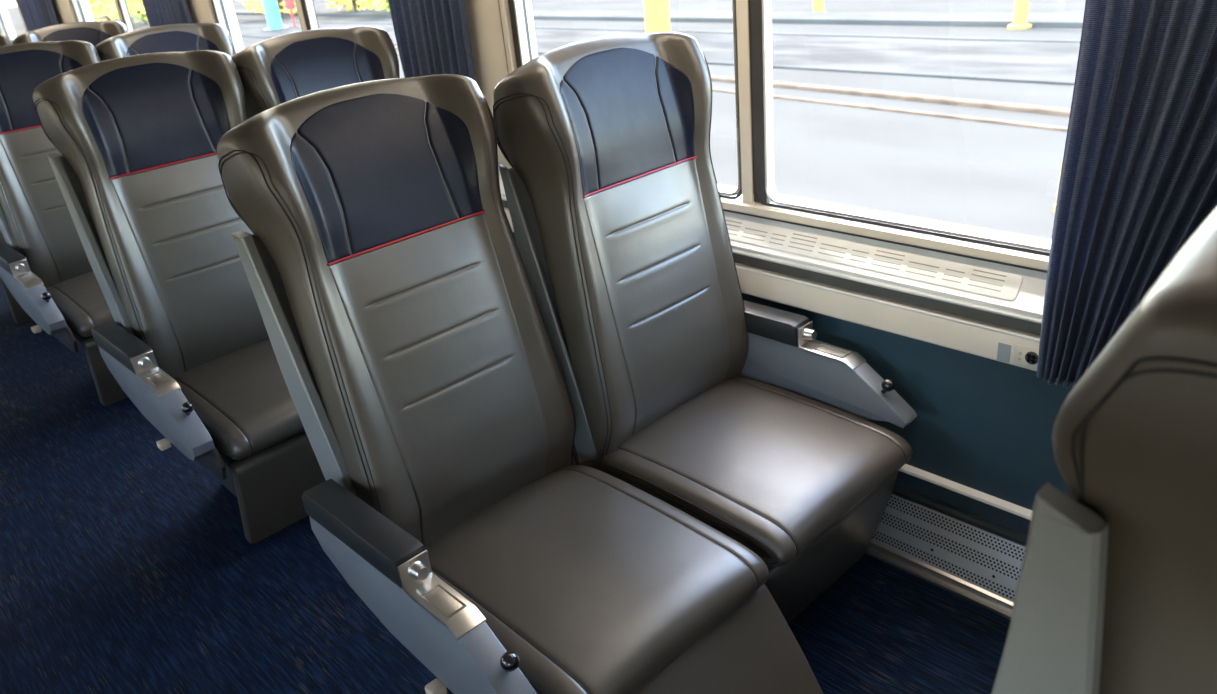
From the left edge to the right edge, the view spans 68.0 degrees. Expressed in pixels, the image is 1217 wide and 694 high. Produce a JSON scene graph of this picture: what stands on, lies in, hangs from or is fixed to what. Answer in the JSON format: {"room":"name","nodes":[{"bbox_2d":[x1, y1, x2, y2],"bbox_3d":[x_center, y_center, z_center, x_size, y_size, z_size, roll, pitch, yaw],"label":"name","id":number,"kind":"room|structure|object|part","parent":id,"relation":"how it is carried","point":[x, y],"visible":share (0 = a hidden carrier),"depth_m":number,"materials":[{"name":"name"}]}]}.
{"room":"train carriage","nodes":[
{"label":"train carriage","id":0,"kind":"room"},
{"bbox_2d":[0,281,1010,693],"bbox_3d":[-2.368,0.397,3.481,3.320,0.060,13.400,-27,32,-37],"label":"floor","id":1,"kind":"structure","parent":0,"point":[127,566],"depth_m":2.50,"materials":[{"name":"blue carpet"}]},
{"bbox_2d":[0,35,32,324],"bbox_3d":[-3.055,-0.841,4.563,0.635,1.360,0.812,-27,32,-37],"label":"passenger seat","id":2,"kind":"object","parent":1,"relation":"on","point":[20,316],"visible":0.04,"depth_m":4.49,"materials":[{"name":"grey leather"}]},
{"bbox_2d":[0,230,6,243],"bbox_3d":[-2.941,-0.582,4.648,0.526,0.131,0.640,-27,32,-37],"label":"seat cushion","id":3,"kind":"object","parent":2,"relation":"on","point":[2,239],"depth_m":4.42,"materials":[{"name":"grey leather"}]},
{"bbox_3d":[-3.201,-1.079,4.658,0.554,1.011,0.230,-27,21,-37],"label":"backrest","id":4,"kind":"part","parent":2,"relation":"part of","materials":[{"name":"grey leather"}]},
{"bbox_2d":[0,40,127,405],"bbox_3d":[-2.107,-0.491,3.626,0.657,1.360,0.832,-27,32,-37],"label":"passenger seat","id":5,"kind":"object","parent":1,"relation":"on","point":[45,266],"visible":0.38,"depth_m":3.59,"materials":[{"name":"grey leather"}]},
{"bbox_3d":[-2.389,-0.958,3.498,0.080,0.254,0.052,-27,21,-37],"label":"headrest panel","id":6,"kind":"part","parent":5,"relation":"part of","materials":[{"name":"blue leather"}]},
{"bbox_3d":[-2.192,-0.275,3.397,0.060,0.070,0.162,-27,32,-37],"label":"arm plate","id":7,"kind":"part","parent":5,"relation":"part of","materials":[{"name":"silver metal"}]},
{"bbox_3d":[-2.296,-1.034,3.602,0.293,0.292,0.035,-27,21,-37],"label":"headrest panel","id":8,"kind":"part","parent":5,"relation":"part of","materials":[{"name":"blue leather"}]},
{"bbox_3d":[-2.259,-0.204,3.518,0.057,0.183,0.677,-27,32,-37],"label":"armrest","id":9,"kind":"part","parent":5,"relation":"part of","materials":[{"name":"grey paint"}]},
{"bbox_3d":[-2.066,-0.181,3.319,0.032,0.043,0.032,-1,26,11],"label":"lever knob","id":10,"kind":"part","parent":5,"relation":"part of","materials":[{"name":"black plastic"}]},
{"bbox_3d":[-2.197,-0.590,3.753,0.376,0.666,0.087,-27,21,-37],"label":"panel","id":11,"kind":"part","parent":5,"relation":"part of","materials":[{"name":"grey leather"}]},
{"bbox_3d":[-2.248,-0.733,3.727,0.554,1.011,0.230,-27,21,-37],"label":"backrest","id":12,"kind":"part","parent":5,"relation":"part of","materials":[{"name":"grey leather"}]},
{"bbox_3d":[-2.165,-1.072,3.685,0.080,0.254,0.052,-27,21,-37],"label":"headrest panel","id":13,"kind":"part","parent":5,"relation":"part of","materials":[{"name":"blue leather"}]},
{"bbox_2d":[46,271,114,336],"bbox_3d":[-1.988,-0.235,3.717,0.526,0.131,0.640,-27,32,-37],"label":"seat cushion","id":14,"kind":"object","parent":5,"relation":"on","point":[78,295],"depth_m":3.50,"materials":[{"name":"grey leather"}]},
{"bbox_3d":[-2.014,-0.044,3.864,0.470,0.336,0.460,-27,32,-37],"label":"seat","id":15,"kind":"part","parent":5,"relation":"part of","materials":[{"name":"leather"}]},
{"bbox_2d":[14,21,127,45],"bbox_3d":[-2.612,-1.060,4.934,0.601,1.350,0.812,-27,32,-37],"label":"passenger seat","id":16,"kind":"object","parent":1,"relation":"on","point":[93,32],"visible":0.05,"depth_m":4.86,"materials":[{"name":"grey leather"}]},
{"bbox_3d":[-2.849,-1.573,4.871,0.293,0.292,0.035,-27,21,-37],"label":"headrest panel","id":17,"kind":"part","parent":16,"relation":"part of","materials":[{"name":"blue leather"}]},
{"bbox_3d":[-2.718,-1.611,4.954,0.080,0.254,0.052,-27,21,-37],"label":"headrest panel","id":18,"kind":"part","parent":16,"relation":"part of","materials":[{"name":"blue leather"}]},
{"bbox_2d":[95,23,234,60],"bbox_3d":[-1.659,-0.713,4.003,0.601,1.350,0.812,-27,32,-37],"label":"passenger seat","id":19,"kind":"object","parent":1,"relation":"on","point":[198,36],"visible":0.13,"depth_m":3.92,"materials":[{"name":"grey leather"}]},
{"bbox_3d":[-1.989,-1.151,3.836,0.080,0.254,0.052,-27,21,-37],"label":"headrest panel","id":20,"kind":"part","parent":19,"relation":"part of","materials":[{"name":"blue leather"}]},
{"bbox_3d":[-1.896,-1.227,3.940,0.293,0.292,0.035,-27,21,-37],"label":"headrest panel","id":21,"kind":"part","parent":19,"relation":"part of","materials":[{"name":"blue leather"}]},
{"bbox_3d":[-1.765,-1.264,4.023,0.080,0.254,0.052,-27,21,-37],"label":"headrest panel","id":22,"kind":"part","parent":19,"relation":"part of","materials":[{"name":"blue leather"}]},
{"bbox_2d":[33,50,325,542],"bbox_3d":[-1.153,-0.144,2.695,0.657,1.360,0.832,-27,32,-37],"label":"passenger seat","id":23,"kind":"object","parent":1,"relation":"on","point":[137,174],"visible":0.77,"depth_m":2.66,"materials":[{"name":"grey leather"}]},
{"bbox_3d":[-1.436,-0.611,2.567,0.080,0.254,0.052,-27,21,-37],"label":"headrest panel","id":24,"kind":"part","parent":23,"relation":"part of","materials":[{"name":"blue leather"}]},
{"bbox_3d":[-1.294,-0.387,2.796,0.554,1.011,0.230,-27,21,-37],"label":"backrest","id":25,"kind":"part","parent":23,"relation":"part of","materials":[{"name":"grey leather"}]},
{"bbox_3d":[-1.342,-0.688,2.671,0.293,0.292,0.035,-27,21,-37],"label":"headrest panel","id":26,"kind":"part","parent":23,"relation":"part of","materials":[{"name":"blue leather"}]},
{"bbox_3d":[-1.239,0.072,2.466,0.060,0.070,0.162,-27,32,-37],"label":"arm plate","id":27,"kind":"part","parent":23,"relation":"part of","materials":[{"name":"silver metal"}]},
{"bbox_3d":[-1.305,0.142,2.587,0.057,0.183,0.677,-27,32,-37],"label":"armrest","id":28,"kind":"part","parent":23,"relation":"part of","materials":[{"name":"grey paint"}]},
{"bbox_3d":[-1.112,0.165,2.388,0.032,0.043,0.032,-1,26,11],"label":"lever knob","id":29,"kind":"part","parent":23,"relation":"part of","materials":[{"name":"black plastic"}]},
{"bbox_3d":[-1.243,-0.243,2.822,0.376,0.666,0.087,-27,21,-37],"label":"panel","id":30,"kind":"part","parent":23,"relation":"part of","materials":[{"name":"grey leather"}]},
{"bbox_3d":[-1.211,-0.725,2.754,0.080,0.254,0.052,-27,21,-37],"label":"headrest panel","id":31,"kind":"part","parent":23,"relation":"part of","materials":[{"name":"blue leather"}]},
{"bbox_3d":[-1.060,0.302,2.933,0.470,0.336,0.460,-27,32,-37],"label":"seat","id":32,"kind":"part","parent":23,"relation":"part of","materials":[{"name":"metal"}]},
{"bbox_2d":[174,339,304,459],"bbox_3d":[-1.034,0.111,2.786,0.526,0.131,0.640,-27,32,-37],"label":"seat cushion","id":33,"kind":"object","parent":23,"relation":"on","point":[238,391],"depth_m":2.59,"materials":[{"name":"grey leather"}]},
{"bbox_2d":[231,26,399,119],"bbox_3d":[-0.705,-0.367,3.072,0.601,1.350,0.812,-27,32,-37],"label":"passenger seat","id":34,"kind":"object","parent":1,"relation":"on","point":[274,71],"visible":0.14,"depth_m":2.97,"materials":[{"name":"grey leather"}]},
{"bbox_3d":[-1.036,-0.804,2.905,0.080,0.254,0.052,-27,21,-37],"label":"headrest panel","id":35,"kind":"part","parent":34,"relation":"part of","materials":[{"name":"blue leather"}]},
{"bbox_3d":[-0.942,-0.880,3.009,0.293,0.292,0.035,-27,21,-37],"label":"headrest panel","id":36,"kind":"part","parent":34,"relation":"part of","materials":[{"name":"blue leather"}]},
{"bbox_3d":[-0.811,-0.918,3.092,0.080,0.254,0.052,-27,21,-37],"label":"headrest panel","id":37,"kind":"part","parent":34,"relation":"part of","materials":[{"name":"blue leather"}]},
{"bbox_2d":[217,74,822,693],"bbox_3d":[-0.185,0.214,1.758,0.678,1.341,1.101,-27,32,-37],"label":"passenger seat","id":38,"kind":"object","parent":1,"relation":"on","point":[383,264],"visible":1,"depth_m":1.80,"materials":[{"name":"grey leather"}]},
{"bbox_3d":[-0.551,-0.287,1.722,0.080,0.254,0.052,-27,17,-37],"label":"headrest panel","id":39,"kind":"part","parent":38,"relation":"part of","materials":[{"name":"blue leather"}]},
{"bbox_3d":[-0.458,-0.362,1.828,0.293,0.292,0.035,-27,17,-37],"label":"headrest panel","id":40,"kind":"part","parent":38,"relation":"part of","materials":[{"name":"blue leather"}]},
{"bbox_3d":[-0.395,-0.057,1.936,0.554,1.011,0.230,-27,17,-37],"label":"backrest","id":41,"kind":"part","parent":38,"relation":"part of","materials":[{"name":"grey leather"}]},
{"bbox_3d":[-0.351,0.488,1.656,0.057,0.183,0.677,-27,32,-37],"label":"armrest","id":42,"kind":"part","parent":38,"relation":"part of","materials":[{"name":"grey paint"}]},
{"bbox_3d":[-0.337,0.085,1.953,0.376,0.666,0.087,-27,17,-37],"label":"panel","id":43,"kind":"part","parent":38,"relation":"part of","materials":[{"name":"grey leather"}]},
{"bbox_3d":[-0.285,0.418,1.535,0.060,0.070,0.162,-27,32,-37],"label":"arm plate","id":44,"kind":"part","parent":38,"relation":"part of","materials":[{"name":"silver metal"}]},
{"bbox_3d":[-0.327,-0.401,1.910,0.080,0.254,0.052,-27,17,-37],"label":"headrest panel","id":45,"kind":"part","parent":38,"relation":"part of","materials":[{"name":"blue leather"}]},
{"bbox_3d":[-0.159,0.512,1.456,0.032,0.043,0.032,-1,26,11],"label":"lever knob","id":46,"kind":"part","parent":38,"relation":"part of","materials":[{"name":"black plastic"}]},
{"bbox_2d":[424,465,768,693],"bbox_3d":[-0.080,0.458,1.855,0.526,0.131,0.640,-27,32,-37],"label":"seat cushion","id":47,"kind":"object","parent":38,"relation":"on","point":[597,583],"depth_m":1.75,"materials":[{"name":"grey leather"}]},
{"bbox_2d":[493,32,916,623],"bbox_3d":[0.258,-0.020,2.139,0.589,1.350,0.796,-27,32,-37],"label":"passenger seat","id":48,"kind":"object","parent":1,"relation":"on","point":[727,410],"visible":0.95,"depth_m":2.10,"materials":[{"name":"grey leather"}]},
{"bbox_3d":[-0.062,-0.458,1.970,0.080,0.254,0.052,-27,21,-37],"label":"headrest panel","id":49,"kind":"part","parent":48,"relation":"part of","materials":[{"name":"blue leather"}]},
{"bbox_3d":[0.031,-0.534,2.075,0.293,0.292,0.035,-27,21,-37],"label":"headrest panel","id":50,"kind":"part","parent":48,"relation":"part of","materials":[{"name":"blue leather"}]},
{"bbox_3d":[0.080,-0.233,2.199,0.554,1.011,0.230,-27,21,-37],"label":"backrest","id":51,"kind":"part","parent":48,"relation":"part of","materials":[{"name":"grey leather"}]},
{"bbox_3d":[0.130,-0.090,2.225,0.376,0.666,0.087,-27,21,-37],"label":"panel","id":52,"kind":"part","parent":48,"relation":"part of","materials":[{"name":"grey leather"}]},
{"bbox_3d":[0.162,-0.572,2.158,0.080,0.254,0.052,-27,21,-37],"label":"headrest panel","id":53,"kind":"part","parent":48,"relation":"part of","materials":[{"name":"blue leather"}]},
{"bbox_2d":[578,376,912,565],"bbox_3d":[0.319,0.256,2.188,0.526,0.131,0.640,-27,32,-37],"label":"seat cushion","id":54,"kind":"object","parent":48,"relation":"on","point":[773,464],"depth_m":2.08,"materials":[{"name":"grey leather"}]},
{"bbox_3d":[0.483,0.052,2.352,0.057,0.155,0.673,-27,32,-37],"label":"armrest","id":55,"kind":"part","parent":48,"relation":"part of","materials":[{"name":"grey paint"}]},
{"bbox_3d":[0.552,-0.006,2.235,0.060,0.070,0.162,-27,32,-37],"label":"arm plate","id":56,"kind":"part","parent":48,"relation":"part of","materials":[{"name":"silver metal"}]},
{"bbox_3d":[0.664,0.095,2.145,0.032,0.043,0.032,-1,26,11],"label":"lever knob","id":57,"kind":"part","parent":48,"relation":"part of","materials":[{"name":"black plastic"}]},
{"bbox_2d":[865,483,1027,619],"bbox_3d":[-1.268,-0.272,4.359,0.122,0.177,13.360,-27,32,-37],"label":"heater cover","id":58,"kind":"object","parent":1,"relation":"on","point":[976,559],"visible":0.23,"depth_m":2.26,"materials":[{"name":"metal"}]},
{"bbox_2d":[992,208,1216,693],"bbox_3d":[0.733,0.522,0.857,0.635,1.391,0.704,-27,32,-37],"label":"passenger seat","id":59,"kind":"object","parent":1,"relation":"on","point":[1116,590],"visible":1,"depth_m":0.67,"materials":[{"name":"grey leather"}]},
{"bbox_2d":[0,0,1050,242],"bbox_3d":[-1.275,-1.248,3.988,0.120,2.250,13.400,-27,32,-37],"label":"wall","id":60,"kind":"structure","parent":0,"point":[483,16],"depth_m":3.01,"materials":[{"name":"beige plastic"}]},
{"bbox_2d":[0,0,27,36],"bbox_3d":[-4.577,-2.556,7.079,0.060,0.890,1.868,-27,32,-37],"label":"window","id":61,"kind":"structure","parent":60,"relation":"in","point":[3,31],"depth_m":7.68,"materials":[{"name":"beige laminate"}]},
{"bbox_3d":[-4.572,-2.552,7.066,0.027,0.813,1.767,-27,32,-37],"label":"pane frame","id":62,"kind":"part","parent":61,"relation":"part of","materials":[{"name":"metal"}]},
{"bbox_2d":[16,0,58,31],"bbox_3d":[-4.133,-2.284,6.623,0.060,1.061,0.956,-27,32,-36],"label":"curtain","id":63,"kind":"object","parent":60,"relation":"hanging from","point":[36,14],"visible":0.29,"depth_m":6.52,"materials":[{"name":"blue fabric"}]},
{"bbox_2d":[67,0,134,31],"bbox_3d":[-2.943,-1.962,5.483,0.060,0.890,1.868,-27,32,-37],"label":"window","id":64,"kind":"structure","parent":60,"relation":"in","point":[75,7],"depth_m":5.43,"materials":[{"name":"white metal"}]},
{"bbox_2d":[142,0,192,26],"bbox_3d":[-2.340,-1.631,4.870,0.060,1.060,0.673,-27,32,-37],"label":"curtain","id":65,"kind":"object","parent":60,"relation":"hanging from","point":[158,12],"visible":0.14,"depth_m":4.77,"materials":[{"name":"blue fabric"}]},
{"bbox_2d":[206,0,318,53],"bbox_3d":[-1.308,-1.369,3.888,0.060,0.890,1.868,-27,32,-37],"label":"window","id":66,"kind":"structure","parent":60,"relation":"in","point":[306,11],"depth_m":3.84,"materials":[{"name":"beige laminate"}]},
{"bbox_3d":[-1.304,-1.365,3.875,0.027,0.813,1.767,-27,32,-37],"label":"pane frame","id":67,"kind":"part","parent":66,"relation":"part of","materials":[{"name":"metal"}]},
{"bbox_2d":[388,0,475,81],"bbox_3d":[-0.612,-1.002,3.180,0.056,1.061,0.469,-26,32,-36],"label":"curtain","id":68,"kind":"object","parent":60,"relation":"hanging from","point":[432,36],"visible":0.29,"depth_m":3.13,"materials":[{"name":"blue fabric"}]},
{"bbox_2d":[504,207,1039,370],"bbox_3d":[-1.289,-0.803,4.140,0.061,0.076,13.400,-27,32,-37],"label":"trim","id":69,"kind":"structure","parent":60,"relation":"attached to","point":[954,335],"depth_m":2.19,"materials":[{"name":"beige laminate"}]},
{"bbox_2d":[502,200,1041,334],"bbox_3d":[-1.287,-0.860,4.121,0.038,0.043,13.400,-27,32,-37],"label":"trim","id":70,"kind":"structure","parent":60,"relation":"attached to","point":[954,309],"depth_m":2.17,"materials":[{"name":"grey metal"}]},
{"bbox_2d":[498,166,1046,323],"bbox_3d":[-1.298,-0.914,4.090,0.073,0.108,13.400,-27,32,-37],"label":"window sill","id":71,"kind":"structure","parent":60,"relation":"attached to","point":[1028,304],"depth_m":2.12,"materials":[{"name":"white paint"}]},
{"bbox_2d":[498,0,1050,272],"bbox_3d":[0.326,-0.775,2.292,0.060,0.890,1.868,-27,32,-37],"label":"window","id":72,"kind":"structure","parent":60,"relation":"in","point":[755,195],"depth_m":2.27,"materials":[{"name":"beige metal"}]},
{"bbox_2d":[513,232,1073,509],"bbox_3d":[-1.262,-0.605,4.241,0.044,0.387,13.400,-27,32,-37],"label":"wall panel","id":73,"kind":"object","parent":60,"relation":"attached to","point":[985,425],"depth_m":2.15,"materials":[{"name":"teal plastic"}]},
{"bbox_2d":[725,217,1022,300],"bbox_3d":[0.381,-0.309,2.441,0.040,0.048,1.460,-27,32,-37],"label":"air vent","id":74,"kind":"object","parent":60,"relation":"attached to","point":[974,279],"visible":0.62,"depth_m":2.17,"materials":[{"name":"white paint"}]},
{"bbox_2d":[895,471,1030,534],"bbox_3d":[-1.236,-0.394,4.347,0.032,0.082,13.400,-27,32,-37],"label":"trim","id":75,"kind":"structure","parent":60,"relation":"attached to","point":[989,512],"depth_m":2.25,"materials":[{"name":"teal plastic"}]},
{"bbox_2d":[898,464,1031,519],"bbox_3d":[-1.266,-0.424,4.304,0.017,0.018,13.400,-27,32,-37],"label":"trim","id":76,"kind":"structure","parent":60,"relation":"attached to","point":[1012,508],"depth_m":2.21,"materials":[{"name":"white paint"}]},
{"bbox_2d":[997,342,1010,362],"bbox_3d":[0.874,0.013,1.994,0.002,0.044,0.028,-27,32,-37],"label":"label plate","id":77,"kind":"object","parent":60,"relation":"attached to","point":[1004,350],"visible":1,"depth_m":1.99,"materials":[{"name":"grey metal"}]},
{"bbox_2d":[1014,344,1038,367],"bbox_3d":[0.910,0.023,1.951,0.008,0.044,0.066,-27,32,-37],"label":"power outlet","id":78,"kind":"object","parent":60,"relation":"attached to","point":[1024,355],"visible":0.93,"depth_m":1.95,"materials":[{"name":"beige plastic"}]},
{"bbox_2d":[1025,352,1037,364],"bbox_3d":[0.913,0.024,1.947,0.004,0.030,0.030,-27,32,-37],"label":"socket","id":79,"kind":"object","parent":78,"relation":"attached to","point":[1031,358],"depth_m":1.94,"materials":[{"name":"black plastic"}]},
{"bbox_2d":[1036,0,1216,387],"bbox_3d":[1.123,-0.334,1.440,0.058,1.090,0.758,-27,33,-37],"label":"curtain","id":80,"kind":"object","parent":60,"relation":"hanging from","point":[1138,177],"visible":0.66,"depth_m":1.64,"materials":[{"name":"blue fabric"}]},
{"label":"outside","id":81,"kind":"structure","parent":0,"visible":0},
{"bbox_2d":[6,0,1085,239],"bbox_3d":[1.477,-23.065,54.155,78.400,0.100,140.000,-27,32,-37],"label":"ground","id":82,"kind":"structure","parent":81,"point":[998,177],"depth_m":11.05,"materials":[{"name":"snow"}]},
{"bbox_2d":[91,0,114,18],"bbox_3d":[-29.299,-19.947,50.350,4.712,3.437,4.673,-27,32,-37],"label":"shrub","id":83,"kind":"object","parent":82,"relation":"on","point":[97,15],"visible":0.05,"depth_m":50.83,"materials":[{"name":"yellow plant"}]},
{"bbox_2d":[88,0,134,20],"bbox_3d":[-26.027,-18.179,46.195,4.374,3.213,4.554,-27,32,-37],"label":"shrub","id":84,"kind":"object","parent":82,"relation":"on","point":[107,18],"visible":0.27,"depth_m":46.10,"materials":[{"name":"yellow plant"}]},
{"bbox_2d":[95,0,147,23],"bbox_3d":[-22.463,-17.033,43.039,4.159,3.202,4.298,-27,32,-37],"label":"shrub","id":85,"kind":"object","parent":82,"relation":"on","point":[140,14],"visible":0.41,"depth_m":42.73,"materials":[{"name":"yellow plant"}]},
{"bbox_2d":[132,0,145,13],"bbox_3d":[-19.208,-15.888,40.055,4.155,3.106,4.166,-27,32,-37],"label":"shrub","id":86,"kind":"object","parent":82,"relation":"on","point":[139,7],"visible":0.03,"depth_m":39.68,"materials":[{"name":"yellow plant"}]},
{"bbox_2d":[237,0,296,17],"bbox_3d":[-14.254,-15.626,38.502,3.964,3.030,3.892,-27,32,-37],"label":"shrub","id":87,"kind":"object","parent":82,"relation":"on","point":[281,5],"visible":0.48,"depth_m":38.73,"materials":[{"name":"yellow plant"}]},
{"bbox_2d":[327,0,374,10],"bbox_3d":[-10.476,-15.088,36.741,3.556,2.874,3.511,-27,32,-37],"label":"shrub","id":88,"kind":"object","parent":82,"relation":"on","point":[355,6],"visible":0.69,"depth_m":36.91,"materials":[{"name":"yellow plant"}]},
{"bbox_2d":[356,0,389,11],"bbox_3d":[-8.361,-13.937,34.165,3.520,2.636,3.412,-27,32,-37],"label":"shrub","id":89,"kind":"object","parent":82,"relation":"on","point":[369,3],"visible":0.41,"depth_m":34.22,"materials":[{"name":"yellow plant"}]},
{"bbox_2d":[95,17,1079,85],"bbox_3d":[-8.409,-10.308,29.548,3.200,0.050,66.020,-26,32,-36],"label":"railway track","id":90,"kind":"object","parent":82,"relation":"on","point":[1055,63],"depth_m":15.70,"materials":[{"name":"grey gravel"}]},
{"bbox_2d":[262,0,287,29],"bbox_3d":[-12.591,-13.510,32.947,0.878,3.660,0.878,-27,32,-37],"label":"post","id":91,"kind":"object","parent":90,"relation":"on","point":[271,9],"visible":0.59,"depth_m":33.33,"materials":[{"name":"teal paint"}]},
{"bbox_2d":[284,0,295,27],"bbox_3d":[-11.558,-12.303,32.827,0.080,1.400,0.600,-27,32,-37],"label":"sign","id":92,"kind":"object","parent":90,"relation":"on","point":[289,4],"visible":0.92,"depth_m":32.82,"materials":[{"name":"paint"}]},
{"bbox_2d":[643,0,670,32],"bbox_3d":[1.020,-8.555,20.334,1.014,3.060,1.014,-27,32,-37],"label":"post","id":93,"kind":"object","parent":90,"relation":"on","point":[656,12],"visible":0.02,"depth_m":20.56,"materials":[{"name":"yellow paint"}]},
{"bbox_2d":[110,16,1079,42],"bbox_3d":[-7.121,-10.959,30.624,0.180,0.050,66.020,-26,32,-36],"label":"kerb","id":94,"kind":"object","parent":82,"relation":"on","point":[537,27],"visible":0.39,"depth_m":18.46,"materials":[{"name":"concrete"}]},
{"bbox_2d":[234,9,1083,27],"bbox_3d":[-5.551,-11.787,31.925,1.200,0.120,66.020,-26,32,-36],"label":"railway track","id":95,"kind":"structure","parent":82,"relation":"on","point":[1038,20],"depth_m":20.51,"materials":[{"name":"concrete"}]},
{"bbox_2d":[394,46,1069,116],"bbox_3d":[1.701,-4.596,15.405,0.110,0.070,30.146,-23,30,-32],"label":"rail","id":96,"kind":"object","parent":82,"relation":"on","point":[848,91],"visible":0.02,"depth_m":12.31,"materials":[{"name":"grey metal"}]},
{"bbox_2d":[397,53,1067,131],"bbox_3d":[1.227,-4.340,15.015,0.060,0.035,30.170,-23,30,-32],"label":"rail","id":97,"kind":"object","parent":82,"relation":"on","point":[1047,127],"visible":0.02,"depth_m":11.63,"materials":[{"name":"grey metal"}]},
{"bbox_2d":[813,0,824,11],"bbox_3d":[4.985,-9.477,21.390,0.439,3.060,0.439,-27,32,-37],"label":"post","id":98,"kind":"object","parent":82,"relation":"on","point":[818,5],"visible":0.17,"depth_m":21.87,"materials":[{"name":"yellow paint"}]},
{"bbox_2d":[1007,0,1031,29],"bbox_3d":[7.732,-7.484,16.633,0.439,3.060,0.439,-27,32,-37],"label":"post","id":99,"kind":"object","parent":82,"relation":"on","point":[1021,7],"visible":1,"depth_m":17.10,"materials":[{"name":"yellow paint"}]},
{"bbox_2d":[1053,161,1062,212],"bbox_3d":[3.901,-1.385,7.775,0.074,0.460,0.074,-27,32,-37],"label":"post","id":100,"kind":"object","parent":82,"relation":"on","point":[1062,161],"visible":0.15,"depth_m":7.78,"materials":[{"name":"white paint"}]}
]}

